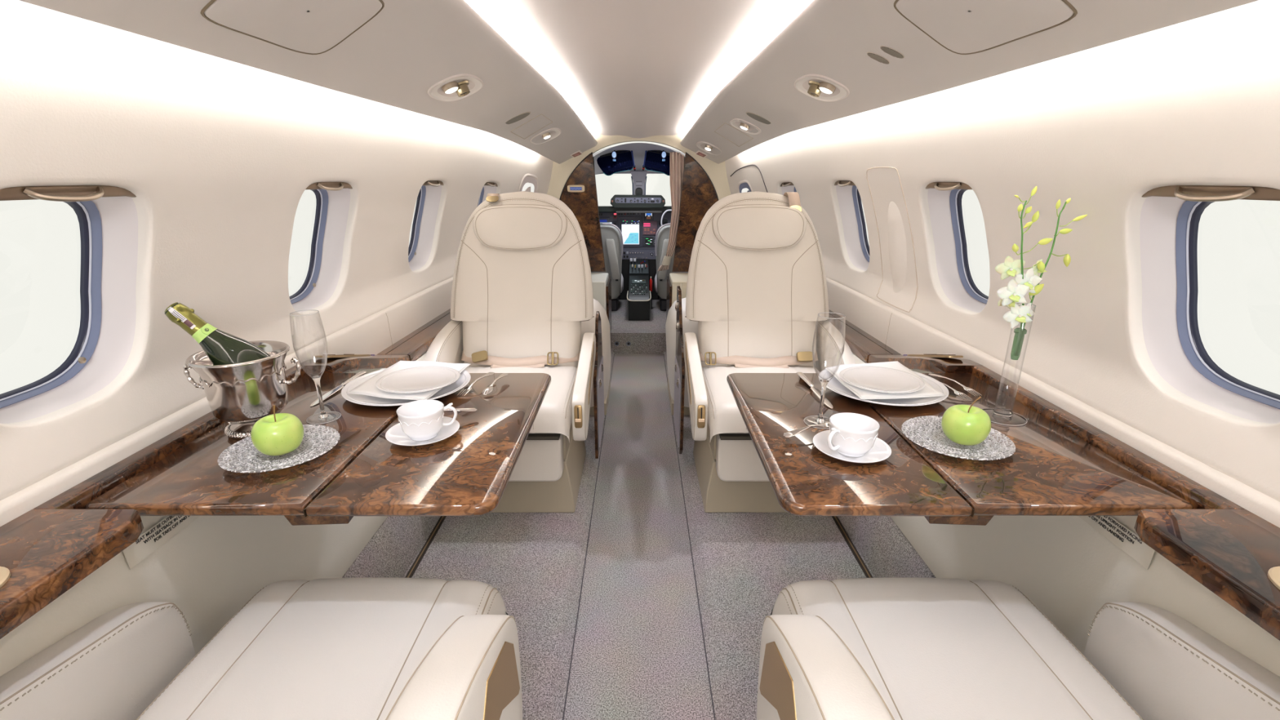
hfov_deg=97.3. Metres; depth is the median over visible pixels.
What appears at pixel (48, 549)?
ledge
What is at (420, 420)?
coffee cup
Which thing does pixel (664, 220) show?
ear cup
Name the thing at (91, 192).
blind
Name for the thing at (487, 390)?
bowl
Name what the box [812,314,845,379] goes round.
bowl
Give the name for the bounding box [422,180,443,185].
blind
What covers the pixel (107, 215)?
window
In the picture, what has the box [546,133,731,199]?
trim
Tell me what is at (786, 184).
blind
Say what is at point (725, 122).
hatch
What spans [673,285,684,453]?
divider
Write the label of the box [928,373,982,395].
fork
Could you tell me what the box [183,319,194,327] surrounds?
print
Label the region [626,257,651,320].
pedestal
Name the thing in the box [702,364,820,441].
seat cushion
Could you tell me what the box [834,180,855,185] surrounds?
blind
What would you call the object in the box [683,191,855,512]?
seat
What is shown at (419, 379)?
plate
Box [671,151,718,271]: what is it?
panel
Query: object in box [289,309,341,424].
champagne flute
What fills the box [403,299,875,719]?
floor
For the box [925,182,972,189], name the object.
blind
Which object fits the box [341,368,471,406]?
dinner plate
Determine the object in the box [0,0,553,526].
wall
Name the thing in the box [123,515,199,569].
placard
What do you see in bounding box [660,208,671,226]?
headset
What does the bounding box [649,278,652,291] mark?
bottle
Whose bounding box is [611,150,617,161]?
lamp
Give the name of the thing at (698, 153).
sign
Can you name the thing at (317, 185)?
blind
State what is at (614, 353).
track
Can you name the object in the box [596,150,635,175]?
sun visor
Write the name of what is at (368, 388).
napkin
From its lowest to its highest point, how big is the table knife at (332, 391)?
0.007 m
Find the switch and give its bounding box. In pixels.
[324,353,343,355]
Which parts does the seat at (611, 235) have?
folded armrest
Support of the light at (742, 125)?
attached to the panel at (833, 39)
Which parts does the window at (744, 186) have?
bright pane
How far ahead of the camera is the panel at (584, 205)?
3.67 m
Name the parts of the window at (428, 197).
blind handle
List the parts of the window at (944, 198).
blind handle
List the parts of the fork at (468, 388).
handle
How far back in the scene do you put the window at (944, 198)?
1.66 m
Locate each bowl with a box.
[289,313,327,375]
[482,386,493,395]
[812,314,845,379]
[819,422,829,427]
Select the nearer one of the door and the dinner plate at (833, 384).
the dinner plate at (833, 384)
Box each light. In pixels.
[427,73,483,102]
[530,127,561,144]
[696,141,721,155]
[729,118,760,134]
[794,74,849,102]
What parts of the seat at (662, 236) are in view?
folded armrest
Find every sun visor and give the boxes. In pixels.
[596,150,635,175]
[641,150,670,175]
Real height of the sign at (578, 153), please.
0.041 m
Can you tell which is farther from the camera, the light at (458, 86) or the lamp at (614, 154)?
the lamp at (614, 154)
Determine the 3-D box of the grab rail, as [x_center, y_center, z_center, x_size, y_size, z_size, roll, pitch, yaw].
[-0.288,-1.245,3.591,0.011,0.095,0.011,-7,19,-21]
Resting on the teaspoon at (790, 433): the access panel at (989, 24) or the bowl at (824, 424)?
the bowl at (824, 424)
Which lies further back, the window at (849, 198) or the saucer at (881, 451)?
the window at (849, 198)
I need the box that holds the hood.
[598,205,671,212]
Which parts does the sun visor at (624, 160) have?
support rod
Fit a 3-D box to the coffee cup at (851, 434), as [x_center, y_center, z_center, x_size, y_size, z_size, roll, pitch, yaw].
[0.369,0.133,0.992,0.096,0.058,0.083,0,18,0]
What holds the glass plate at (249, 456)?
on the folding table at (468, 472)
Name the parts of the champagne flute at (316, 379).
stem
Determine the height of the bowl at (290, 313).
0.130 m
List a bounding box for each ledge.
[0,308,451,639]
[827,309,1279,640]
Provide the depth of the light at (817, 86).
1.64 m
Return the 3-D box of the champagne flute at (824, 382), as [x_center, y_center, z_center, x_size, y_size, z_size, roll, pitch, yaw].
[0.361,0.020,1.090,0.063,0.219,0.063,0,18,0]
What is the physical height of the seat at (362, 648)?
1.059 m
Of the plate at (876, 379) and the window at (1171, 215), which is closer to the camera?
the window at (1171, 215)
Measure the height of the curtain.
0.763 m
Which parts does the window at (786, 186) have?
blind handle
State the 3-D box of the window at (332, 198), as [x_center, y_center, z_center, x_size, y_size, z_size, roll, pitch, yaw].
[-0.905,-0.306,1.535,0.208,0.344,0.295,0,18,0]
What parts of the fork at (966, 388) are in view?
handle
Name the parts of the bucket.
handle, handle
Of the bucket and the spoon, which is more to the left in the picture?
the bucket
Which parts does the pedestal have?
guard rail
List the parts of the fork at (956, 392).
handle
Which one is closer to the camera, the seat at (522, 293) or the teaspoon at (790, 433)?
the teaspoon at (790, 433)
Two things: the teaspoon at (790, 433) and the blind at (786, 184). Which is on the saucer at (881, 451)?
the teaspoon at (790, 433)
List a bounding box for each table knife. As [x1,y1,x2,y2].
[310,370,366,406]
[796,372,833,408]
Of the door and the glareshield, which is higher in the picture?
the door
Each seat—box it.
[0,577,522,719]
[423,191,595,512]
[580,298,611,414]
[591,222,623,311]
[654,222,688,311]
[665,297,698,414]
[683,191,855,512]
[756,577,1279,719]
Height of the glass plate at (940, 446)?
0.016 m
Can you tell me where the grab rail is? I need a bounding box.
[592,156,595,172]
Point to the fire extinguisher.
(651, 279)
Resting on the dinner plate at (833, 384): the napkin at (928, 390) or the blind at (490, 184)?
the napkin at (928, 390)
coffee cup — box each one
[395,400,457,440]
[826,412,879,457]
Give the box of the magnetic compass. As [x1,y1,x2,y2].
[635,187,642,195]
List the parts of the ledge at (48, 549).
control panel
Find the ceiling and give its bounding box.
[464,0,813,138]
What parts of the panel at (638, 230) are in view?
panel, warning panel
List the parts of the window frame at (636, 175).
post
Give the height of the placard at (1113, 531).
0.036 m
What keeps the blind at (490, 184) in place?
attached to the window at (489, 187)
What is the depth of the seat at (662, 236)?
4.28 m
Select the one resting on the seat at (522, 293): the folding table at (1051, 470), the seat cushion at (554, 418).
the seat cushion at (554, 418)
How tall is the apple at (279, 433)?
0.086 m
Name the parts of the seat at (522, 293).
wall armrest, backrest, seat frame, lever, control plate, aisle armrest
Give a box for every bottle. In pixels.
[164,302,270,364]
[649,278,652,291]
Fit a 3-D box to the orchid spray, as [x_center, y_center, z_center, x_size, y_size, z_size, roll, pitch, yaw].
[0.749,-0.153,1.052,0.153,0.328,0.056,0,18,0]
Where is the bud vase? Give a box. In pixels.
[982,302,1035,426]
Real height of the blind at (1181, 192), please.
0.022 m
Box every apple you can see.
[250,404,303,455]
[941,395,991,445]
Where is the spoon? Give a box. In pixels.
[482,373,508,395]
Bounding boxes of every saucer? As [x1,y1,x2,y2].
[385,416,459,446]
[813,430,891,463]
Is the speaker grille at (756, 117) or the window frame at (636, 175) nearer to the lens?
the speaker grille at (756, 117)
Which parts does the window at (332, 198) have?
blind handle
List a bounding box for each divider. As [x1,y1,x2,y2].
[593,311,604,458]
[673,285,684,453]
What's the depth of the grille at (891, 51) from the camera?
1.20 m
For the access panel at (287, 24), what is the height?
0.079 m
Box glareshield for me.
[598,194,671,213]
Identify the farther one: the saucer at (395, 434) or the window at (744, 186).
the window at (744, 186)
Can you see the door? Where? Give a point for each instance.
(748, 165)
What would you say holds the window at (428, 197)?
in the wall at (218, 157)
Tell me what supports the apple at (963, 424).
on the glass plate at (940, 446)
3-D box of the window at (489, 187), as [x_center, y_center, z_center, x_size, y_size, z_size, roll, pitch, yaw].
[-0.837,-0.741,2.898,0.205,0.336,0.295,0,18,0]
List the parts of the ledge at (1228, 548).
control panel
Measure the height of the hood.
0.045 m
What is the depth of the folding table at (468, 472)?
0.94 m
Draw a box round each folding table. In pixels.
[84,373,551,525]
[726,373,1193,525]
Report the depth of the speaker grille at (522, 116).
2.44 m
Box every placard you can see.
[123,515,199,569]
[1078,515,1155,569]
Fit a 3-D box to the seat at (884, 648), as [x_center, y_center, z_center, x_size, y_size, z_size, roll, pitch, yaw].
[0.461,0.434,0.544,0.591,1.059,0.951,0,18,0]
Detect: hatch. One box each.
[510,114,552,139]
[714,122,753,146]
[866,166,918,312]
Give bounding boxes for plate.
[217,424,340,472]
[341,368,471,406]
[375,365,460,393]
[818,364,948,406]
[839,365,924,393]
[901,415,1015,460]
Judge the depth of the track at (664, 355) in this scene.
1.65 m
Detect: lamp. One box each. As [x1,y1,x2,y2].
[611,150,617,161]
[661,150,666,161]
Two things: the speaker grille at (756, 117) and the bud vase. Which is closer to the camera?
the bud vase
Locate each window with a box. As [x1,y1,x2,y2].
[0,185,137,423]
[289,182,352,312]
[408,180,443,271]
[477,182,497,206]
[517,173,538,192]
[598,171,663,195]
[737,179,752,192]
[780,182,796,195]
[834,180,869,271]
[925,182,988,312]
[1139,185,1279,423]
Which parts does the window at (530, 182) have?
bright pane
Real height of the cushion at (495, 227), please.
0.165 m
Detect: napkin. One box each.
[346,360,470,400]
[825,360,946,399]
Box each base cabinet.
[591,272,612,349]
[666,272,688,319]
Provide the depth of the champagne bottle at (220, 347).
1.01 m
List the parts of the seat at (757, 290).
aisle armrest, control plate, seat frame, backrest, wall armrest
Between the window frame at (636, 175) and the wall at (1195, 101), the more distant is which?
the window frame at (636, 175)
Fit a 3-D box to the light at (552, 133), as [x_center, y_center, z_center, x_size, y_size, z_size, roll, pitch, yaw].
[-0.496,-1.191,2.999,0.159,0.075,0.210,0,18,0]
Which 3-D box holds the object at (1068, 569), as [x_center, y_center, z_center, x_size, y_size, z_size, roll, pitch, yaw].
[0.708,0.452,1.199,0.210,0.642,5.406,-1,18,-2]
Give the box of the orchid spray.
[995,186,1087,359]
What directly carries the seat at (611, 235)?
on the floor
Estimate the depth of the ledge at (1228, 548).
0.77 m
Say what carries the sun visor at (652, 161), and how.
attached to the wall at (638, 149)
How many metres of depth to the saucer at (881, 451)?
0.98 m
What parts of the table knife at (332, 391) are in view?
blade, handle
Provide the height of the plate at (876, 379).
0.010 m
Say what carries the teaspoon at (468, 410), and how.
on the saucer at (395, 434)
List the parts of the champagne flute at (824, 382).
stem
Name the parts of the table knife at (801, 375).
handle, blade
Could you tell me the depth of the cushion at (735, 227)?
2.13 m
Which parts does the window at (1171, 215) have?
blind handle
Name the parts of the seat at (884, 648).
aisle armrest, wall armrest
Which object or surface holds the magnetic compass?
attached to the window frame at (636, 175)
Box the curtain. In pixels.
[657,151,684,271]
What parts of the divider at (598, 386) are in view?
grey panel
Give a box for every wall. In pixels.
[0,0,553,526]
[592,142,684,174]
[724,0,1279,527]
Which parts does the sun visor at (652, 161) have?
support rod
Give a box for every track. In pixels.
[562,353,614,719]
[663,355,715,719]
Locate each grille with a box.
[504,111,530,124]
[746,111,771,124]
[866,51,889,64]
[880,45,904,58]
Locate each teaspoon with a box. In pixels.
[444,408,476,412]
[783,422,829,437]
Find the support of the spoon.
on the folding table at (468, 472)
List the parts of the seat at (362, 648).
wall armrest, aisle armrest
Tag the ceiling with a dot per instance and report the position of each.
(633, 68)
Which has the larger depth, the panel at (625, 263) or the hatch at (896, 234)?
the panel at (625, 263)
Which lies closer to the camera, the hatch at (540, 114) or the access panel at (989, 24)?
the access panel at (989, 24)
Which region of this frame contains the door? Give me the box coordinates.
[730,164,767,192]
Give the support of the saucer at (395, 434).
on the folding table at (468, 472)
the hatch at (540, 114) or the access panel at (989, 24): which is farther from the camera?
the hatch at (540, 114)
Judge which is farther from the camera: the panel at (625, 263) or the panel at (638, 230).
the panel at (625, 263)
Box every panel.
[18,0,597,164]
[200,0,384,54]
[559,151,605,271]
[599,212,671,259]
[619,259,658,299]
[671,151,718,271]
[680,0,1259,164]
[893,0,1077,54]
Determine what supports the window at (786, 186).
in the wall at (1195, 101)
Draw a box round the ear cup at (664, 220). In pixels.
[662,217,667,224]
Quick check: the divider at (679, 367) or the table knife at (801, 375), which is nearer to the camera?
the table knife at (801, 375)
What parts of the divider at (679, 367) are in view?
grey panel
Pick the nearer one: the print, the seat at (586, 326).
the print
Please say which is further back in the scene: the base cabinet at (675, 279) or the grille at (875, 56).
the base cabinet at (675, 279)
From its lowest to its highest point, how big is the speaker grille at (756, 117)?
0.052 m
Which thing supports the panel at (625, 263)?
on the floor
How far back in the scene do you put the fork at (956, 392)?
1.25 m
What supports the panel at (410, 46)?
attached to the ceiling
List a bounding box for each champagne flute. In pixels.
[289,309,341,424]
[804,312,845,428]
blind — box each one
[0,185,136,200]
[306,182,352,189]
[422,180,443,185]
[484,182,497,186]
[780,182,793,186]
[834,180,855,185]
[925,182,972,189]
[1142,185,1279,200]
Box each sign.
[570,150,582,157]
[695,150,707,157]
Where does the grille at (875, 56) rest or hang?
attached to the panel at (833, 39)
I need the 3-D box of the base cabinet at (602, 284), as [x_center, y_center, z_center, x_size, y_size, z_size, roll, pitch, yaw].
[-0.375,-0.302,3.725,0.370,0.500,0.376,0,18,0]
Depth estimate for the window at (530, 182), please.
3.33 m
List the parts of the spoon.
handle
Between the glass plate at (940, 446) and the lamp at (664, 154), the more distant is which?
the lamp at (664, 154)
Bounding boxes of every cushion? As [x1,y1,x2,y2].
[464,364,577,442]
[472,204,566,250]
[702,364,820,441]
[712,204,806,250]
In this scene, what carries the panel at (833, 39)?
attached to the ceiling
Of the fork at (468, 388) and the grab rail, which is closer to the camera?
the fork at (468, 388)
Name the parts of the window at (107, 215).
blind handle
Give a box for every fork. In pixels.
[457,372,494,395]
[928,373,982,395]
[940,382,972,400]
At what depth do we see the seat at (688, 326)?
2.71 m
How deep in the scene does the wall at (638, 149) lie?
4.03 m
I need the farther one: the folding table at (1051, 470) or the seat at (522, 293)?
the seat at (522, 293)
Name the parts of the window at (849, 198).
blind handle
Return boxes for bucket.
[182,340,301,439]
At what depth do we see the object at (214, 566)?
1.01 m
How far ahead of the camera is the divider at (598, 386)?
2.31 m

